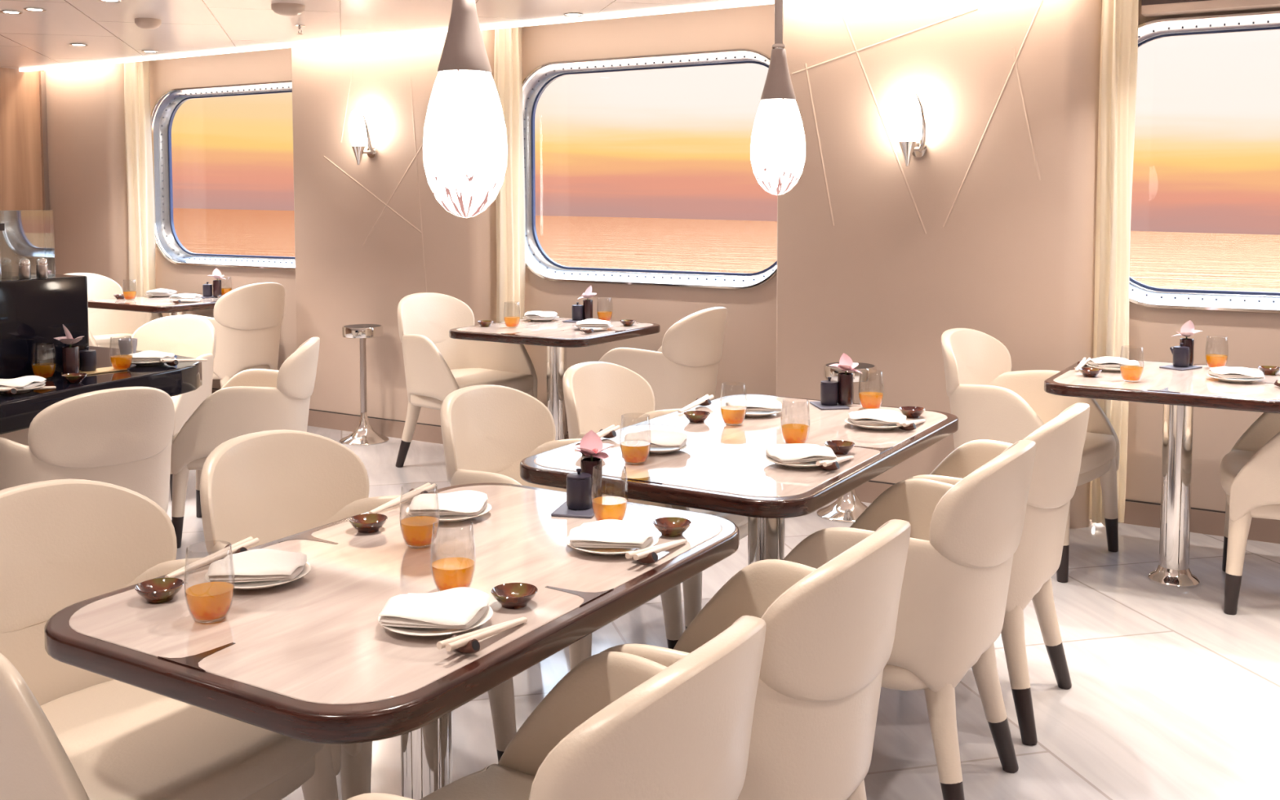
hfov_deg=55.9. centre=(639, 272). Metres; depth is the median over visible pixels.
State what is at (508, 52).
curtain
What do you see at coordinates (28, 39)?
ceiling
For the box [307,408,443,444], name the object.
baseboard
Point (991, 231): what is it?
wall pier
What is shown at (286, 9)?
smoke detector
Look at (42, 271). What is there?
shaker
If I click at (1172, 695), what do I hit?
floor
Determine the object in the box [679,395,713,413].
chopstick
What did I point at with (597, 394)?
armchair
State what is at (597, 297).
tumbler
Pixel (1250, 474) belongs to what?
armchair
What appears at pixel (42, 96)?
trim
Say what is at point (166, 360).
chopstick
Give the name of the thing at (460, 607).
napkin
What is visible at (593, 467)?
tumbler
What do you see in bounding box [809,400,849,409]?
tray
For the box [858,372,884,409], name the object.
tumbler
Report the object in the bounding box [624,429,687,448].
napkin
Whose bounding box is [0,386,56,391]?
chopstick
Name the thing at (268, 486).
armchair
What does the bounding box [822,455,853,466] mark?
chopstick
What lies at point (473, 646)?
chopstick rest
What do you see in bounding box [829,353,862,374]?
orchid
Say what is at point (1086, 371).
sauce dish
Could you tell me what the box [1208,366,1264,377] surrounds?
napkin
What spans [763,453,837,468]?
plate
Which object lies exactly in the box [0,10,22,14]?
recessed light
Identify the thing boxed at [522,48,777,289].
window
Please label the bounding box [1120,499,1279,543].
baseboard
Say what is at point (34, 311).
bar counter
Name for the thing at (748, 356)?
wall
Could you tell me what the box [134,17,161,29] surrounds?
smoke detector
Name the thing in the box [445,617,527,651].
chopstick
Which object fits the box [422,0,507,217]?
pendant lamp
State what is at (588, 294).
orchid
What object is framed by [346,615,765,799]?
armchair
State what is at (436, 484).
tumbler
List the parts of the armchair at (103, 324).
backrest, seat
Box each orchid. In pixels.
[53,324,84,347]
[207,268,225,280]
[572,430,614,462]
[577,285,596,300]
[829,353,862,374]
[1172,320,1202,339]
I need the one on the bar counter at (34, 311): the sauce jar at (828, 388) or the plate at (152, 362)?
the plate at (152, 362)
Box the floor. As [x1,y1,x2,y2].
[166,426,1279,799]
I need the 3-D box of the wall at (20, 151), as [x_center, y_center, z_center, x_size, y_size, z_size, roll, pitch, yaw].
[-6.160,-0.186,5.425,0.100,2.450,8.300,2,4,31]
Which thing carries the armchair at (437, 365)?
on the floor
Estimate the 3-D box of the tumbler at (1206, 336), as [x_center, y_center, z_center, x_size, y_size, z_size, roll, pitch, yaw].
[2.147,0.297,4.490,0.079,0.122,0.079,1,4,10]
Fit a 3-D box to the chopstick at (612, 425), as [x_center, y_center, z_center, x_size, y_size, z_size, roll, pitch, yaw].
[-0.118,0.426,3.154,0.011,0.028,0.194,2,4,29]
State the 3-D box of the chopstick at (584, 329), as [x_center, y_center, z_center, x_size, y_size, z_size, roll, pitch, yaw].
[-0.210,0.265,5.703,0.012,0.030,0.208,2,4,29]
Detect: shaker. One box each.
[18,257,31,279]
[35,257,48,277]
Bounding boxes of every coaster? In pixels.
[200,295,217,298]
[551,501,606,518]
[562,319,582,323]
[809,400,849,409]
[1159,364,1202,370]
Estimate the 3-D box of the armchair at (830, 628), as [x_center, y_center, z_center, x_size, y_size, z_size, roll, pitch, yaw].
[0.163,0.831,2.144,0.605,0.842,0.560,2,4,31]
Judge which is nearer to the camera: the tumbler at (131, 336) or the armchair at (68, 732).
the armchair at (68, 732)
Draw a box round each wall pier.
[44,62,129,297]
[291,29,496,425]
[776,0,1102,528]
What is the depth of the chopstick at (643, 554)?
2.13 m
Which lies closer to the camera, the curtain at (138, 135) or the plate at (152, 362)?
the plate at (152, 362)
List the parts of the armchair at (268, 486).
backrest, leg, leg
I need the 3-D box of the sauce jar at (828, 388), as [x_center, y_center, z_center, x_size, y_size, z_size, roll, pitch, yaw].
[0.579,0.360,3.689,0.054,0.085,0.054,-1,4,-9]
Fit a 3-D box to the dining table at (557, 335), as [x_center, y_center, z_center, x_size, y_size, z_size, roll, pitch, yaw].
[-0.412,0.635,5.982,0.795,0.742,0.813,2,4,31]
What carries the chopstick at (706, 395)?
on the dining table at (723, 468)
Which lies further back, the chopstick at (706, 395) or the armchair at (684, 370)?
the armchair at (684, 370)
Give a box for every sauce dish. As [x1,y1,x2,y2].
[61,373,86,382]
[113,293,127,298]
[134,577,184,603]
[348,513,387,533]
[477,320,493,326]
[490,582,537,608]
[619,320,635,326]
[653,516,691,537]
[683,410,710,422]
[824,440,854,454]
[898,406,925,417]
[1078,367,1102,377]
[1257,365,1279,374]
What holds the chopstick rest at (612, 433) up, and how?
on the dining table at (723, 468)
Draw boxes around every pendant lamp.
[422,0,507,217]
[750,0,805,195]
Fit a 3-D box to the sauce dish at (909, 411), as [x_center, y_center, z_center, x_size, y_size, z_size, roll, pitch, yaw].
[0.792,0.407,3.512,0.076,0.024,0.076,0,4,6]
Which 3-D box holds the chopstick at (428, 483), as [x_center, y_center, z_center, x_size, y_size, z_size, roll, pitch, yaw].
[-0.497,0.468,2.504,0.010,0.027,0.186,2,4,29]
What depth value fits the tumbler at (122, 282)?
7.50 m
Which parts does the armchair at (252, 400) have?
seat, leg, leg, backrest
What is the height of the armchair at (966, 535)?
0.842 m
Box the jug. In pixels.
[1169,342,1189,367]
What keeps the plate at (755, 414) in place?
on the dining table at (723, 468)
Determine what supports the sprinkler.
attached to the ceiling
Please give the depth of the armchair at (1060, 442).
3.08 m
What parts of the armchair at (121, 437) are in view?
backrest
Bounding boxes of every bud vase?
[62,346,79,374]
[213,280,222,296]
[580,457,602,503]
[582,299,592,319]
[837,372,853,404]
[1179,337,1194,365]
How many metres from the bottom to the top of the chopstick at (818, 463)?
0.028 m
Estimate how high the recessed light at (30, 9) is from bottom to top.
0.006 m
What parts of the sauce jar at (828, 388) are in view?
lid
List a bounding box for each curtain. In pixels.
[124,60,155,297]
[493,26,525,345]
[1088,0,1138,525]
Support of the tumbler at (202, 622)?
on the dining table at (310, 658)
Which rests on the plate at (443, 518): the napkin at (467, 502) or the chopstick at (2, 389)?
the napkin at (467, 502)
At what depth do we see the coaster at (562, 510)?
2.44 m
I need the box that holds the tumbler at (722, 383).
[720,382,746,425]
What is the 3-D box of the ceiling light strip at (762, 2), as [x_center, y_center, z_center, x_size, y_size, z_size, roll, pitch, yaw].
[0.520,-1.220,5.454,11.230,0.014,0.042,2,4,31]
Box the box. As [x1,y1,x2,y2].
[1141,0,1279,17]
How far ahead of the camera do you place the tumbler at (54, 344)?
4.25 m
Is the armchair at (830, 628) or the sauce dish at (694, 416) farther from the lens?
the sauce dish at (694, 416)
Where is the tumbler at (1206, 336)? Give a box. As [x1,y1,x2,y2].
[1204,336,1228,367]
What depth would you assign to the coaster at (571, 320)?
6.16 m
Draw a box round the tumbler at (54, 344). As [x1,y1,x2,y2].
[31,343,56,378]
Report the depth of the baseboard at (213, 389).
8.07 m
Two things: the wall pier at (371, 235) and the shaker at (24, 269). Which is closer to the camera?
the shaker at (24, 269)
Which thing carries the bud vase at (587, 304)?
on the coaster at (571, 320)
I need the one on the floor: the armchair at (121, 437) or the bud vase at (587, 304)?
the armchair at (121, 437)
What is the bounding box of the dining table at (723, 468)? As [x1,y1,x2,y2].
[520,394,958,565]
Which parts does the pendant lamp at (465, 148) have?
lamp shade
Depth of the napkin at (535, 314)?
6.20 m
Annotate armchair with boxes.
[0,386,174,512]
[0,479,341,799]
[65,272,163,348]
[131,315,216,501]
[170,337,319,548]
[182,282,284,387]
[200,429,516,799]
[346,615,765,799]
[395,292,537,467]
[440,384,683,670]
[562,361,747,628]
[598,306,727,410]
[600,519,911,799]
[782,440,1035,799]
[904,402,1089,744]
[941,328,1119,582]
[1219,412,1279,614]
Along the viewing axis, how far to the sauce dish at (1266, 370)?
4.34 m
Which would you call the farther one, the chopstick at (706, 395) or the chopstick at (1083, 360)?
the chopstick at (1083, 360)
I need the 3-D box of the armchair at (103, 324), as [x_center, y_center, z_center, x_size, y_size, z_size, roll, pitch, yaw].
[-3.431,0.453,7.756,0.641,0.892,0.594,2,4,31]
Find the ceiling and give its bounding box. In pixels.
[0,0,760,69]
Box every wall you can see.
[0,67,44,272]
[148,0,1279,511]
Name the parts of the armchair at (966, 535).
leg, backrest, leg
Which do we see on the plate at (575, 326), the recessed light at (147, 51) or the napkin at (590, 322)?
the napkin at (590, 322)
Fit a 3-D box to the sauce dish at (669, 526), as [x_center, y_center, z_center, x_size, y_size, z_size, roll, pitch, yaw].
[0.061,0.484,2.289,0.074,0.024,0.074,0,4,7]
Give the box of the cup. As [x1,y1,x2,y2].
[118,337,137,358]
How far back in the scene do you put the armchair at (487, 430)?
3.46 m
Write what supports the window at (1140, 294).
in the wall at (748, 356)
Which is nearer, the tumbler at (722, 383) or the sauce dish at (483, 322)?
the tumbler at (722, 383)
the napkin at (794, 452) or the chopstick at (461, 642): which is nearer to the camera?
the chopstick at (461, 642)
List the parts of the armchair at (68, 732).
backrest, seat, leg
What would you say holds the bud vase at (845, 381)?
on the tray at (818, 404)
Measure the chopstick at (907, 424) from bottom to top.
0.028 m
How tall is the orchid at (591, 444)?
0.106 m
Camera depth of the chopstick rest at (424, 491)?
2.54 m
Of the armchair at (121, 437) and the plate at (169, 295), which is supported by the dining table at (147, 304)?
the plate at (169, 295)
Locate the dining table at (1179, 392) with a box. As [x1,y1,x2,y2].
[1044,358,1279,588]
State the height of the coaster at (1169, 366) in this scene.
0.006 m
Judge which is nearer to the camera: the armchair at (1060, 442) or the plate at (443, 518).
the plate at (443, 518)
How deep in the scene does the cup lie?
4.78 m
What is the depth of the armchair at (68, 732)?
2.19 m
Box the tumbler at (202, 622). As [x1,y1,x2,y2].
[184,542,235,623]
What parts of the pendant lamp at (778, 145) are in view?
lamp shade, rod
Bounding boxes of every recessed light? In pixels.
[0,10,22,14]
[23,7,45,11]
[69,43,87,46]
[98,0,121,2]
[142,50,158,53]
[563,13,582,17]
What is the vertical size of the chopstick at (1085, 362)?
0.029 m
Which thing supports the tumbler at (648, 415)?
on the dining table at (723, 468)
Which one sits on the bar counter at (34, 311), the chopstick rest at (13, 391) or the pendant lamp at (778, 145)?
the chopstick rest at (13, 391)
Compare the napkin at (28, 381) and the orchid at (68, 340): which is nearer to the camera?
the napkin at (28, 381)
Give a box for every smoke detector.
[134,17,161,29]
[271,2,304,16]
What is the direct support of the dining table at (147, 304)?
on the floor
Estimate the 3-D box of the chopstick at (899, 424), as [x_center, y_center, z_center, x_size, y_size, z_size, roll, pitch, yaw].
[0.753,0.414,3.349,0.011,0.028,0.194,2,4,33]
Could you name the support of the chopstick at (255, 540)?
on the dining table at (310, 658)
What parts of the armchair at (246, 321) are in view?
leg, backrest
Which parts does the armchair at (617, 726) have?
seat, backrest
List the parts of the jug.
lid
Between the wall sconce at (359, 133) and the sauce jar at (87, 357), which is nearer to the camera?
the sauce jar at (87, 357)
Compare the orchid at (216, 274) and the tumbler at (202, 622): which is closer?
the tumbler at (202, 622)
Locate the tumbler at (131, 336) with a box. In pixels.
[109,336,133,369]
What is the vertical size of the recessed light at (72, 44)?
0.006 m
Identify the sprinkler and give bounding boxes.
[294,24,305,35]
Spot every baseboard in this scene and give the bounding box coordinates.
[211,387,219,393]
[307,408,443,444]
[854,480,895,502]
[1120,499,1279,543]
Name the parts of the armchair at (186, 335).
seat, backrest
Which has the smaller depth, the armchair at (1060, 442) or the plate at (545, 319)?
the armchair at (1060, 442)
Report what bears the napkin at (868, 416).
on the plate at (874, 427)
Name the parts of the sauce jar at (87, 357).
lid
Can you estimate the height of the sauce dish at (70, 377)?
0.026 m
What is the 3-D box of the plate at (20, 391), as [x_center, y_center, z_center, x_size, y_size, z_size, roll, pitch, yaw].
[-2.059,0.381,3.968,0.187,0.018,0.187,2,4,31]
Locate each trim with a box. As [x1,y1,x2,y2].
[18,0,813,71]
[39,71,51,274]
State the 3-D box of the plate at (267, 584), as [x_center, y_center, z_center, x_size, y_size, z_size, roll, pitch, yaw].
[-0.636,0.505,2.012,0.170,0.016,0.170,2,4,31]
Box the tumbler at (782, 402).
[780,401,809,444]
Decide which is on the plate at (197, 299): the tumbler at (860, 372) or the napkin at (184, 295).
the napkin at (184, 295)
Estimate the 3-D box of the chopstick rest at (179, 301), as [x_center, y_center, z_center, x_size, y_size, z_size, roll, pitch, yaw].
[-2.773,0.172,7.222,0.056,0.025,0.020,2,4,31]
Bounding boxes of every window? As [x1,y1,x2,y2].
[151,80,295,270]
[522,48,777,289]
[1128,9,1279,314]
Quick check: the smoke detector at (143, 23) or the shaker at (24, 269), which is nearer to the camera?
the shaker at (24, 269)
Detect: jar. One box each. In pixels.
[79,346,96,371]
[202,281,212,297]
[566,468,591,510]
[571,302,582,320]
[820,377,838,405]
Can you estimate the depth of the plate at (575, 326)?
5.82 m
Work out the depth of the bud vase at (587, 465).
2.49 m
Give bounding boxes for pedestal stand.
[339,324,388,445]
[817,362,876,522]
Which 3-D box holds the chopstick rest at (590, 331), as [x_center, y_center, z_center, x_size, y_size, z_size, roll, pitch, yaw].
[-0.244,0.271,5.659,0.056,0.025,0.020,2,4,31]
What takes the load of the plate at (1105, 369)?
on the dining table at (1179, 392)
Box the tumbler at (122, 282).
[122,281,136,299]
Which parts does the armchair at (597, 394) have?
backrest, leg, seat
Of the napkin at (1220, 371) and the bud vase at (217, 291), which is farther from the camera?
the bud vase at (217, 291)
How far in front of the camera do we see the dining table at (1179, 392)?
4.27 m
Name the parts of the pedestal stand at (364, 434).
post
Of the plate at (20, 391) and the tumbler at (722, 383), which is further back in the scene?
the plate at (20, 391)
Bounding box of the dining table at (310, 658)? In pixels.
[44,482,739,799]
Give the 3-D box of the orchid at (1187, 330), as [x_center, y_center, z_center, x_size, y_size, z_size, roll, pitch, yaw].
[2.068,0.238,4.548,0.103,0.125,0.076,-1,4,-9]
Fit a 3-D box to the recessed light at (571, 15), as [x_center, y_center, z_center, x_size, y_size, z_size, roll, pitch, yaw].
[-0.322,-1.247,5.826,0.096,0.006,0.096,2,4,31]
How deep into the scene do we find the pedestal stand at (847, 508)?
5.18 m
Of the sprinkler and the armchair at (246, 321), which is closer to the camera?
the sprinkler
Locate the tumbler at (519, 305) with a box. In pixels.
[503,305,519,328]
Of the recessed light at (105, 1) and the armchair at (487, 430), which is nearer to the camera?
the armchair at (487, 430)
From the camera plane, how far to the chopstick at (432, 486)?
2.50 m
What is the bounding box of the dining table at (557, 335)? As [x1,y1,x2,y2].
[448,317,660,440]
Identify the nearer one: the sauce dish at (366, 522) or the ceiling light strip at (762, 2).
the sauce dish at (366, 522)
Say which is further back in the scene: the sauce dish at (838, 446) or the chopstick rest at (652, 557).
the sauce dish at (838, 446)
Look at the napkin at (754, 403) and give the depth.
3.51 m
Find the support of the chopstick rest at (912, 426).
on the dining table at (723, 468)
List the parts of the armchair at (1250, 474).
leg, seat, leg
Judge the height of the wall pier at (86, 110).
2.450 m
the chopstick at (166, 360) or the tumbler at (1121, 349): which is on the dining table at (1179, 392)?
the tumbler at (1121, 349)
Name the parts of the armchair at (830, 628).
backrest, leg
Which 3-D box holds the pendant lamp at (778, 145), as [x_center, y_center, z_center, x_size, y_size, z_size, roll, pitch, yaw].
[0.374,-0.648,3.247,0.149,0.877,0.149,2,4,31]
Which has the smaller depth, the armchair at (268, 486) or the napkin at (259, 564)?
the napkin at (259, 564)
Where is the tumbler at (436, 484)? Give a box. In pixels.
[399,484,439,548]
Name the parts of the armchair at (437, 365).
leg, backrest, seat, leg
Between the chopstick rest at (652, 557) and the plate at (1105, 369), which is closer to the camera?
the chopstick rest at (652, 557)
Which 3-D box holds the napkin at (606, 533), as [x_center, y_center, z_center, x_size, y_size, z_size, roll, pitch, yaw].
[-0.051,0.471,2.198,0.154,0.029,0.142,1,4,9]
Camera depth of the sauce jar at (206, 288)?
7.67 m
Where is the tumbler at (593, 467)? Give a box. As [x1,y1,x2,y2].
[591,466,627,520]
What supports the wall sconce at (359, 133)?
attached to the wall pier at (371, 235)
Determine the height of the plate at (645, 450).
0.017 m
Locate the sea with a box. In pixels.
[173,208,1279,293]
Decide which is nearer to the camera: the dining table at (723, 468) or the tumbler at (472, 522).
the tumbler at (472, 522)
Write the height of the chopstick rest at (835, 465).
0.023 m
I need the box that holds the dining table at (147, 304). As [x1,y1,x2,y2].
[88,293,223,315]
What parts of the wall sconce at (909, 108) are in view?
lamp shade, curved arm, wall plate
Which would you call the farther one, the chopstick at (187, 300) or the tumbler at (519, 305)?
the chopstick at (187, 300)
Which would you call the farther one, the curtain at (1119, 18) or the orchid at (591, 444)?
the curtain at (1119, 18)
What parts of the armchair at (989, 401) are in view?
backrest, leg, seat, leg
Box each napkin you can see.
[0,375,46,389]
[124,350,175,361]
[145,288,176,294]
[168,293,201,299]
[207,548,306,582]
[377,586,490,629]
[408,489,488,515]
[524,311,557,318]
[568,519,653,548]
[576,318,610,327]
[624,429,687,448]
[725,396,782,412]
[764,443,836,462]
[848,408,906,424]
[1086,356,1139,367]
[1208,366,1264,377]
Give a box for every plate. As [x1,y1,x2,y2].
[0,383,45,394]
[124,357,176,365]
[145,293,177,297]
[168,297,201,302]
[204,561,311,589]
[377,604,493,635]
[405,502,491,522]
[522,315,559,321]
[565,533,658,555]
[573,324,613,328]
[621,440,690,453]
[723,406,783,417]
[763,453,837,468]
[844,417,908,430]
[1086,363,1139,372]
[1206,373,1265,382]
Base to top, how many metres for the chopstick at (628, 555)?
0.027 m
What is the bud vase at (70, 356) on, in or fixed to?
on the bar counter at (34, 311)
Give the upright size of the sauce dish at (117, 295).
0.026 m
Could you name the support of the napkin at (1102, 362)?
on the plate at (1105, 369)
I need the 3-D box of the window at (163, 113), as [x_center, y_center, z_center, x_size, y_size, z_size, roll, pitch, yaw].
[-2.608,-0.631,7.895,1.685,1.188,0.138,2,4,31]
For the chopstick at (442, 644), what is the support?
on the dining table at (310, 658)
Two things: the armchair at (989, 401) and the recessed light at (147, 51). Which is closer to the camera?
the armchair at (989, 401)
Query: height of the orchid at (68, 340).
0.142 m
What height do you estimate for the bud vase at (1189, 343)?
0.099 m
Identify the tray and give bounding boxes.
[61,366,127,374]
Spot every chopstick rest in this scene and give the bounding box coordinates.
[4,388,17,395]
[165,360,178,366]
[173,299,181,303]
[224,543,247,554]
[408,488,428,498]
[451,634,479,653]
[582,328,593,333]
[599,428,616,438]
[631,548,657,564]
[695,397,711,405]
[817,459,839,471]
[897,422,915,431]
[1274,379,1279,386]
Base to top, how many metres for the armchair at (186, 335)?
0.800 m
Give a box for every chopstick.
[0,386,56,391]
[161,359,207,362]
[164,536,253,577]
[166,537,259,577]
[170,299,199,302]
[368,482,431,513]
[370,483,436,513]
[436,617,524,648]
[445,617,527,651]
[578,424,615,443]
[582,328,607,330]
[598,425,620,437]
[625,538,684,559]
[632,538,686,559]
[677,394,708,413]
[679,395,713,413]
[815,455,850,466]
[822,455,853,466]
[896,418,924,426]
[902,419,925,426]
[1074,357,1086,371]
[1075,357,1091,371]
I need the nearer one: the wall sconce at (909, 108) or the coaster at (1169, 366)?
the coaster at (1169, 366)
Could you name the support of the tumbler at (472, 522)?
on the dining table at (310, 658)
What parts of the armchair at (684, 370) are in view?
backrest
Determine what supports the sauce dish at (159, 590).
on the dining table at (310, 658)
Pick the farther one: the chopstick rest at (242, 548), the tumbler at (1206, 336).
the tumbler at (1206, 336)
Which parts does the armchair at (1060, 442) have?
leg, leg, backrest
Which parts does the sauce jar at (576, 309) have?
lid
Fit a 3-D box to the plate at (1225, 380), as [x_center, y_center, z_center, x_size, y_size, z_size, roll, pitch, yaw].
[2.074,0.367,4.200,0.183,0.018,0.183,2,4,31]
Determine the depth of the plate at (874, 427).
3.32 m
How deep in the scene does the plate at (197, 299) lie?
7.38 m
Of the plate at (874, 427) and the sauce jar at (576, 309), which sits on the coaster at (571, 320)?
the sauce jar at (576, 309)
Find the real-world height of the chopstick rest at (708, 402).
0.023 m
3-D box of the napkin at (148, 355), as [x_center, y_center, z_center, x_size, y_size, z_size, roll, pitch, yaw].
[-1.878,0.315,4.621,0.169,0.032,0.156,0,4,-1]
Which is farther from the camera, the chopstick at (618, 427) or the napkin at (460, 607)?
the chopstick at (618, 427)
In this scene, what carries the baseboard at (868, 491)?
attached to the wall pier at (991, 231)
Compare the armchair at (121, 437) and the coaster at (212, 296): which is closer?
the armchair at (121, 437)
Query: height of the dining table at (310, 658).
0.742 m
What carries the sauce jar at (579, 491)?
on the coaster at (562, 510)
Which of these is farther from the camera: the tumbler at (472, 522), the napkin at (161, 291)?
the napkin at (161, 291)
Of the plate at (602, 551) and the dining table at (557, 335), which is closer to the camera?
the plate at (602, 551)
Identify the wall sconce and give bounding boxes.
[348,105,377,164]
[895,87,927,166]
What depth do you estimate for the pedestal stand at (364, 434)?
6.80 m
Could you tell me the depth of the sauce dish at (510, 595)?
1.91 m
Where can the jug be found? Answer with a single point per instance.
(1180, 353)
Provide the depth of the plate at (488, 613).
1.75 m
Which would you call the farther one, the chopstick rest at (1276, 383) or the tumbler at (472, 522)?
the chopstick rest at (1276, 383)
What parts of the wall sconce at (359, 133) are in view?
lamp shade, curved arm, wall plate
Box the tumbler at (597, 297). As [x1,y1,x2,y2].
[596,297,613,320]
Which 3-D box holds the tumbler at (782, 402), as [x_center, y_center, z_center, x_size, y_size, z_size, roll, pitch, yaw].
[0.401,0.386,3.114,0.076,0.117,0.076,1,4,13]
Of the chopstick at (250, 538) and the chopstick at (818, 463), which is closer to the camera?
the chopstick at (250, 538)
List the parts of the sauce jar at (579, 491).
lid, knob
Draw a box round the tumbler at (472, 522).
[430,522,475,591]
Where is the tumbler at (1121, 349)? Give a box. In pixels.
[1120,349,1143,382]
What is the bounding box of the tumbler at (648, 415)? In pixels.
[619,414,651,464]
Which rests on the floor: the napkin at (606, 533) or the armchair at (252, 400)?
the armchair at (252, 400)
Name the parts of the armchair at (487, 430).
backrest, leg, leg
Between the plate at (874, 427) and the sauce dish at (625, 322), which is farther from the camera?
the sauce dish at (625, 322)
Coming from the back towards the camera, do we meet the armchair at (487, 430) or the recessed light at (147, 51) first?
the recessed light at (147, 51)

